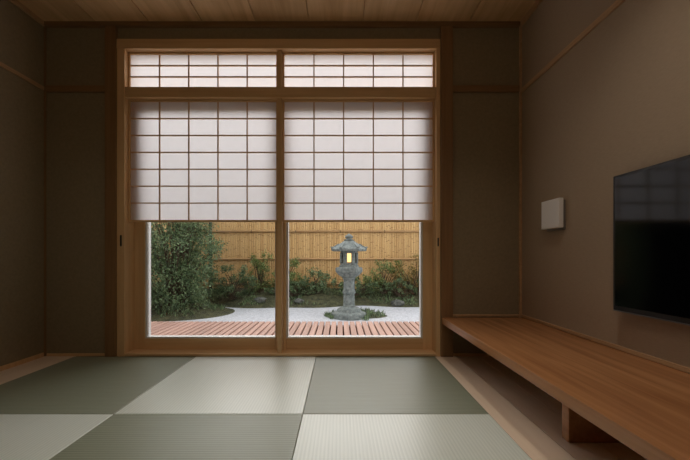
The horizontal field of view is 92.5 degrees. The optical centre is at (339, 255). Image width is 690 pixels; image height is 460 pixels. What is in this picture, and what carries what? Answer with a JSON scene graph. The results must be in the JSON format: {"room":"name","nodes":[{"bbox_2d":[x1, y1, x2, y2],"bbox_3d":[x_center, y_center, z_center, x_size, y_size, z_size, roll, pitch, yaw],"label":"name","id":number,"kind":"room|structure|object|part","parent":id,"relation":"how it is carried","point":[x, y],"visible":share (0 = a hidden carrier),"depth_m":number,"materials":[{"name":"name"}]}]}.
{"room":"traditional dwelling","nodes":[
{"label":"traditional dwelling","id":0,"kind":"room"},
{"bbox_2d":[0,0,43,365],"bbox_3d":[-2.184,-0.470,0.328,0.120,2.500,4.096,0,0,0],"label":"wall","id":1,"kind":"structure","parent":0,"point":[21,36],"depth_m":2.19,"materials":[{"name":"brown paint"}]},
{"bbox_2d":[0,353,43,370],"bbox_3d":[-2.120,0.705,0.379,0.008,0.030,3.958,0,0,0],"label":"baseboard","id":2,"kind":"structure","parent":1,"relation":"attached to","point":[19,362],"depth_m":2.19,"materials":[{"name":"brown wood"}]},
{"bbox_2d":[0,62,43,89],"bbox_3d":[-2.118,-1.198,0.379,0.012,0.025,3.958,0,0,0],"label":"trim","id":3,"kind":"structure","parent":1,"relation":"attached to","point":[2,65],"depth_m":2.19,"materials":[{"name":"brown wood"}]},
{"bbox_2d":[9,0,43,25],"bbox_3d":[-2.114,-1.655,0.379,0.020,0.030,3.958,0,0,0],"label":"trim","id":4,"kind":"structure","parent":1,"relation":"attached to","point":[17,3],"depth_m":2.23,"materials":[{"name":"brown wood"}]},
{"bbox_2d":[18,0,535,20],"bbox_3d":[-0.410,-1.700,0.388,3.427,0.060,3.976,0,0,0],"label":"ceiling","id":5,"kind":"structure","parent":0,"point":[47,10],"depth_m":2.25,"materials":[{"name":"brown wood"}]},
{"bbox_2d":[47,28,518,356],"bbox_3d":[-0.410,-0.470,2.456,3.667,2.500,0.160,0,0,0],"label":"wall","id":6,"kind":"structure","parent":0,"point":[485,125],"depth_m":2.38,"materials":[{"name":"brown paint"}]},
{"bbox_2d":[44,26,46,355],"bbox_3d":[-2.118,-0.475,2.370,0.012,2.390,0.012,0,0,0],"label":"trim","id":7,"kind":"structure","parent":6,"relation":"attached to","point":[45,28],"depth_m":2.37,"materials":[{"name":"brown wood"}]},
{"bbox_2d":[105,26,117,356],"bbox_3d":[-1.639,-0.475,2.443,0.078,2.390,0.185,0,0,0],"label":"post","id":8,"kind":"object","parent":6,"relation":"attached to","point":[111,32],"visible":0.49,"depth_m":2.35,"materials":[{"name":"brown wood"}]},
{"bbox_2d":[128,100,276,221],"bbox_3d":[-0.999,-0.694,2.416,1.091,0.890,0.024,0,0,0],"label":"screen","id":9,"kind":"object","parent":6,"relation":"attached to","point":[189,160],"visible":0.91,"depth_m":2.42,"materials":[{"name":"white paper"}]},
{"bbox_2d":[128,52,276,86],"bbox_3d":[-0.999,-1.350,2.416,1.091,0.268,0.024,0,0,0],"label":"transom","id":10,"kind":"object","parent":6,"relation":"attached to","point":[145,69],"visible":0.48,"depth_m":2.42,"materials":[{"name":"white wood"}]},
{"bbox_2d":[47,353,489,355],"bbox_3d":[-0.411,0.710,2.372,3.389,0.020,0.008,0,0,0],"label":"baseboard","id":11,"kind":"structure","parent":6,"relation":"attached to","point":[48,354],"depth_m":2.37,"materials":[{"name":"brown wood"}]},
{"bbox_2d":[118,356,434,356],"bbox_3d":[-0.440,0.769,2.457,2.320,0.101,0.159,0,0,0],"label":"threshold","id":12,"kind":"object","parent":6,"relation":"attached to","point":[118,356],"visible":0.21,"depth_m":2.38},
{"bbox_2d":[117,39,440,355],"bbox_3d":[-0.427,-0.393,2.451,2.235,2.185,0.140,0,0,0],"label":"window frame","id":13,"kind":"structure","parent":6,"relation":"in","point":[140,342],"depth_m":2.48,"materials":[{"name":"brown wood"}]},
{"bbox_3d":[-0.436,-0.393,2.409,0.032,2.185,0.055,0,0,0],"label":"mullion","id":14,"kind":"part","parent":13,"relation":"part of","materials":[{"name":"brown wood"}]},
{"bbox_2d":[145,222,422,337],"bbox_3d":[-0.422,-0.230,2.514,2.088,1.700,0.055,0,0,0],"label":"bead","id":15,"kind":"object","parent":13,"relation":"attached to","point":[147,246],"visible":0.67,"depth_m":2.50,"materials":[{"name":"white metal"}]},
{"bbox_3d":[-0.427,-0.436,2.506,2.235,2.097,0.004,0,0,0],"label":"glass pane","id":16,"kind":"part","parent":13,"relation":"part of","materials":[{"name":"clear glass"}]},
{"bbox_2d":[120,235,438,245],"bbox_3d":[-0.433,-0.110,2.362,2.283,0.080,0.005,0,0,0],"label":"latch","id":17,"kind":"object","parent":6,"relation":"attached to","point":[120,235],"visible":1,"depth_m":2.36,"materials":[{"name":"black plastic"}]},
{"bbox_2d":[44,21,519,27],"bbox_3d":[-0.411,-1.655,2.361,3.389,0.030,0.030,0,0,0],"label":"trim","id":18,"kind":"structure","parent":6,"relation":"attached to","point":[49,24],"depth_m":2.35,"materials":[{"name":"brown wood"}]},
{"bbox_2d":[45,85,519,92],"bbox_3d":[-0.411,-1.198,2.366,3.389,0.045,0.020,0,0,0],"label":"trim","id":19,"kind":"structure","parent":6,"relation":"attached to","point":[48,88],"depth_m":2.36,"materials":[{"name":"brown wood"}]},
{"bbox_2d":[283,100,434,221],"bbox_3d":[0.135,-0.694,2.416,1.108,0.890,0.024,0,0,0],"label":"screen","id":20,"kind":"object","parent":6,"relation":"attached to","point":[344,160],"visible":1,"depth_m":2.42,"materials":[{"name":"white paper"}]},
{"bbox_2d":[283,52,434,86],"bbox_3d":[0.135,-1.350,2.416,1.108,0.268,0.024,0,0,0],"label":"transom","id":21,"kind":"object","parent":6,"relation":"attached to","point":[300,69],"visible":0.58,"depth_m":2.42,"materials":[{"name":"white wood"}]},
{"bbox_2d":[440,26,452,356],"bbox_3d":[0.763,-0.475,2.443,0.086,2.390,0.185,0,0,0],"label":"post","id":22,"kind":"object","parent":6,"relation":"attached to","point":[446,32],"visible":0.71,"depth_m":2.35,"materials":[{"name":"brown wood"}]},
{"bbox_2d":[519,26,521,316],"bbox_3d":[1.295,-0.475,2.368,0.016,2.390,0.016,0,0,0],"label":"trim","id":23,"kind":"structure","parent":6,"relation":"attached to","point":[520,27],"depth_m":2.36,"materials":[{"name":"brown wood"}]},
{"bbox_2d":[0,356,646,459],"bbox_3d":[-0.410,0.770,0.388,3.427,0.100,3.976,0,0,0],"label":"floor","id":24,"kind":"structure","parent":0,"point":[529,415],"depth_m":1.60,"materials":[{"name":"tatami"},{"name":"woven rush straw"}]},
{"bbox_2d":[0,414,112,459],"bbox_3d":[-1.465,0.742,1.077,0.868,0.045,0.851,0,0,0],"label":"mat","id":25,"kind":"object","parent":24,"relation":"on","point":[22,436],"visible":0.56,"depth_m":1.34,"materials":[{"name":"beige wicker"}]},
{"bbox_2d":[0,357,194,414],"bbox_3d":[-1.465,0.742,1.933,0.868,0.045,0.858,0,0,0],"label":"mat","id":26,"kind":"object","parent":24,"relation":"on","point":[74,385],"visible":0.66,"depth_m":1.83,"materials":[{"name":"wicker"}]},
{"bbox_2d":[49,414,301,459],"bbox_3d":[-0.600,0.742,1.077,0.858,0.045,0.851,0,0,0],"label":"mat","id":27,"kind":"object","parent":24,"relation":"on","point":[120,436],"visible":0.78,"depth_m":1.30,"materials":[{"name":"wicker"}]},
{"bbox_2d":[115,357,315,415],"bbox_3d":[-0.600,0.742,1.933,0.858,0.045,0.858,0,0,0],"label":"mat","id":28,"kind":"object","parent":24,"relation":"on","point":[203,385],"visible":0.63,"depth_m":1.78,"materials":[{"name":"beige wicker"}]},
{"bbox_2d":[303,357,487,413],"bbox_3d":[0.255,0.742,1.933,0.848,0.045,0.858,0,0,0],"label":"mat","id":29,"kind":"object","parent":24,"relation":"on","point":[338,385],"visible":0.76,"depth_m":1.78,"materials":[{"name":"wicker"}]},
{"bbox_2d":[292,414,531,459],"bbox_3d":[0.255,0.742,1.077,0.848,0.045,0.851,0,0,0],"label":"mat","id":30,"kind":"object","parent":24,"relation":"on","point":[320,436],"visible":1,"depth_m":1.30,"materials":[{"name":"beige wicker"}]},
{"bbox_2d":[442,317,689,459],"bbox_3d":[1.014,0.579,0.400,0.577,0.283,3.900,0,0,0],"label":"bench","id":31,"kind":"object","parent":24,"relation":"on","point":[606,394],"visible":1,"depth_m":1.22,"materials":[{"name":"brown wood"}]},
{"bbox_2d":[522,0,689,373],"bbox_3d":[1.363,-0.470,0.328,0.120,2.500,4.096,0,0,0],"label":"wall","id":32,"kind":"structure","parent":0,"point":[616,103],"depth_m":1.69,"materials":[{"name":"brown paint"}]},
{"bbox_2d":[520,0,542,25],"bbox_3d":[1.293,-1.655,0.378,0.020,0.030,3.956,0,0,0],"label":"trim","id":33,"kind":"structure","parent":32,"relation":"attached to","point":[536,4],"depth_m":2.23,"materials":[{"name":"brown wood"}]},
{"bbox_2d":[541,198,565,231],"bbox_3d":[1.280,-0.244,1.978,0.046,0.184,0.167,0,0,0],"label":"wall lamp","id":34,"kind":"object","parent":32,"relation":"attached to","point":[553,212],"visible":1,"depth_m":1.94,"materials":[{"name":"white plastic"}]},
{"bbox_2d":[453,314,689,372],"bbox_3d":[1.056,0.426,0.388,0.493,0.018,3.976,0,0,0],"label":"baseboard","id":35,"kind":"structure","parent":32,"relation":"attached to","point":[646,356],"depth_m":1.67,"materials":[{"name":"brown wood"}]},
{"bbox_2d":[521,0,624,92],"bbox_3d":[1.297,-1.180,0.378,0.012,0.030,3.956,0,0,0],"label":"trim","id":36,"kind":"structure","parent":32,"relation":"attached to","point":[617,3],"depth_m":1.80,"materials":[{"name":"brown wood"}]},
{"bbox_2d":[613,155,689,325],"bbox_3d":[1.276,-0.058,0.956,0.055,0.613,1.112,0,0,0],"label":"television","id":37,"kind":"object","parent":32,"relation":"attached to","point":[651,204],"visible":1,"depth_m":1.31,"materials":[{"name":"black plastic"}]},
{"bbox_3d":[1.259,0.247,0.956,0.022,0.004,1.108,0,0,0],"label":"trim","id":38,"kind":"part","parent":37,"relation":"part of","materials":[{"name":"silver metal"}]},
{"label":"outside","id":39,"kind":"structure","parent":0,"visible":0},
{"bbox_2d":[151,287,418,321],"bbox_3d":[-0.500,0.808,5.150,10.000,0.344,3.700,0,0,0],"label":"ground","id":40,"kind":"structure","parent":39,"point":[334,300],"depth_m":6.04,"materials":[{"name":"green plant"}]},
{"bbox_2d":[151,222,167,309],"bbox_3d":[-3.281,-0.325,4.692,1.613,2.406,1.546,0,0,0],"label":"shrub","id":41,"kind":"object","parent":40,"relation":"on","point":[154,222],"visible":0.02,"depth_m":5.04,"materials":[{"name":"green plant"}]},
{"bbox_2d":[151,222,226,297],"bbox_3d":[-2.965,-0.209,5.870,1.783,1.974,1.178,0,0,0],"label":"shrub","id":42,"kind":"object","parent":40,"relation":"on","point":[155,226],"visible":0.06,"depth_m":5.97,"materials":[{"name":"green plant"}]},
{"bbox_2d":[151,222,227,314],"bbox_3d":[-2.543,-0.339,5.108,1.390,2.435,1.377,0,0,-38],"label":"shrub","id":43,"kind":"object","parent":40,"relation":"on","point":[177,268],"visible":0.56,"depth_m":5.01,"materials":[{"name":"green plant"}]},
{"bbox_2d":[208,264,256,299],"bbox_3d":[-1.997,0.477,6.144,0.928,0.664,0.530,0,0,0],"label":"shrub","id":44,"kind":"object","parent":40,"relation":"on","point":[219,290],"visible":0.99,"depth_m":6.12,"materials":[{"name":"green plant"}]},
{"bbox_2d":[236,249,273,292],"bbox_3d":[-1.635,0.301,6.402,0.717,0.872,0.436,0,0,0],"label":"shrub","id":45,"kind":"object","parent":40,"relation":"on","point":[260,268],"visible":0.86,"depth_m":6.35,"materials":[{"name":"green plant"}]},
{"bbox_2d":[254,297,265,302],"bbox_3d":[-1.456,0.805,6.021,0.231,0.123,0.173,0,0,0],"label":"rock","id":46,"kind":"object","parent":40,"relation":"on","point":[258,299],"visible":0.95,"depth_m":5.95,"materials":[{"name":"grey stone"}]},
{"bbox_2d":[151,222,418,289],"bbox_3d":[-0.347,-0.267,6.715,9.107,2.274,0.130,0,0,0],"label":"bamboo fence","id":47,"kind":"object","parent":40,"relation":"on","point":[311,242],"visible":0.11,"depth_m":6.71,"materials":[{"name":"yellow plant"}]},
{"bbox_2d":[156,286,417,320],"bbox_3d":[-0.312,0.742,5.653,5.849,0.365,1.988,0,0,0],"label":"grass","id":48,"kind":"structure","parent":40,"relation":"on","point":[369,313],"depth_m":5.95,"materials":[{"name":"green plant"}]},
{"bbox_2d":[270,257,303,290],"bbox_3d":[-1.010,0.372,6.361,0.653,0.731,0.427,0,0,-16],"label":"shrub","id":49,"kind":"object","parent":40,"relation":"on","point":[292,275],"visible":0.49,"depth_m":6.33,"materials":[{"name":"green plant"}]},
{"bbox_2d":[263,280,320,295],"bbox_3d":[-0.905,0.595,6.261,1.114,0.330,0.311,0,0,0],"label":"shrub","id":50,"kind":"object","parent":40,"relation":"on","point":[293,290],"visible":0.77,"depth_m":6.22,"materials":[{"name":"green plant"}]},
{"bbox_2d":[169,306,418,324],"bbox_3d":[-0.500,0.945,4.775,10.000,0.050,4.450,0,0,0],"label":"gravel bed","id":51,"kind":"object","parent":40,"relation":"on","point":[396,314],"visible":0.11,"depth_m":5.10,"materials":[{"name":"white gravel"}]},
{"bbox_2d":[151,321,418,334],"bbox_3d":[-0.330,0.823,3.108,4.540,0.195,1.104,0,0,0],"label":"deck","id":52,"kind":"object","parent":51,"relation":"on","point":[250,327],"visible":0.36,"depth_m":3.35,"materials":[{"name":"brown wood"}]},
{"bbox_2d":[293,298,303,303],"bbox_3d":[-0.751,0.819,6.023,0.203,0.108,0.168,0,0,-11],"label":"rock","id":53,"kind":"object","parent":40,"relation":"on","point":[298,300],"visible":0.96,"depth_m":5.96,"materials":[{"name":"grey stone"}]},
{"bbox_2d":[299,266,331,293],"bbox_3d":[-0.484,0.468,6.372,0.676,0.540,0.472,0,0,0],"label":"shrub","id":54,"kind":"object","parent":40,"relation":"on","point":[322,282],"visible":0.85,"depth_m":6.33,"materials":[{"name":"green plant"}]},
{"bbox_2d":[331,234,367,320],"bbox_3d":[0.132,0.298,4.950,0.572,1.277,0.519,0,0,0],"label":"stone lantern","id":55,"kind":"object","parent":40,"relation":"on","point":[348,249],"visible":1,"depth_m":4.85,"materials":[{"name":"stone"}]},
{"bbox_2d":[330,276,379,295],"bbox_3d":[0.292,0.551,6.307,0.975,0.417,0.420,0,0,0],"label":"shrub","id":56,"kind":"object","parent":40,"relation":"on","point":[358,285],"visible":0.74,"depth_m":6.27,"materials":[{"name":"green plant"}]},
{"bbox_2d":[362,258,405,293],"bbox_3d":[0.836,0.387,6.376,0.824,0.683,0.431,0,0,0],"label":"shrub","id":57,"kind":"object","parent":40,"relation":"on","point":[366,279],"visible":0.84,"depth_m":6.34,"materials":[{"name":"green plant"}]},
{"bbox_2d":[391,299,404,305],"bbox_3d":[1.052,0.855,6.019,0.258,0.128,0.207,0,0,0],"label":"rock","id":58,"kind":"object","parent":40,"relation":"on","point":[396,302],"visible":0.98,"depth_m":5.95,"materials":[{"name":"grey stone"}]},
{"bbox_2d":[379,278,418,297],"bbox_3d":[1.143,0.585,6.260,0.818,0.408,0.292,0,0,0],"label":"shrub","id":59,"kind":"object","parent":40,"relation":"on","point":[398,292],"visible":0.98,"depth_m":6.24,"materials":[{"name":"green plant"}]},
{"bbox_2d":[392,253,418,293],"bbox_3d":[1.401,0.322,6.348,0.916,0.838,0.509,0,0,0],"label":"shrub","id":60,"kind":"object","parent":40,"relation":"on","point":[407,279],"visible":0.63,"depth_m":6.33,"materials":[{"name":"green plant"}]}
]}

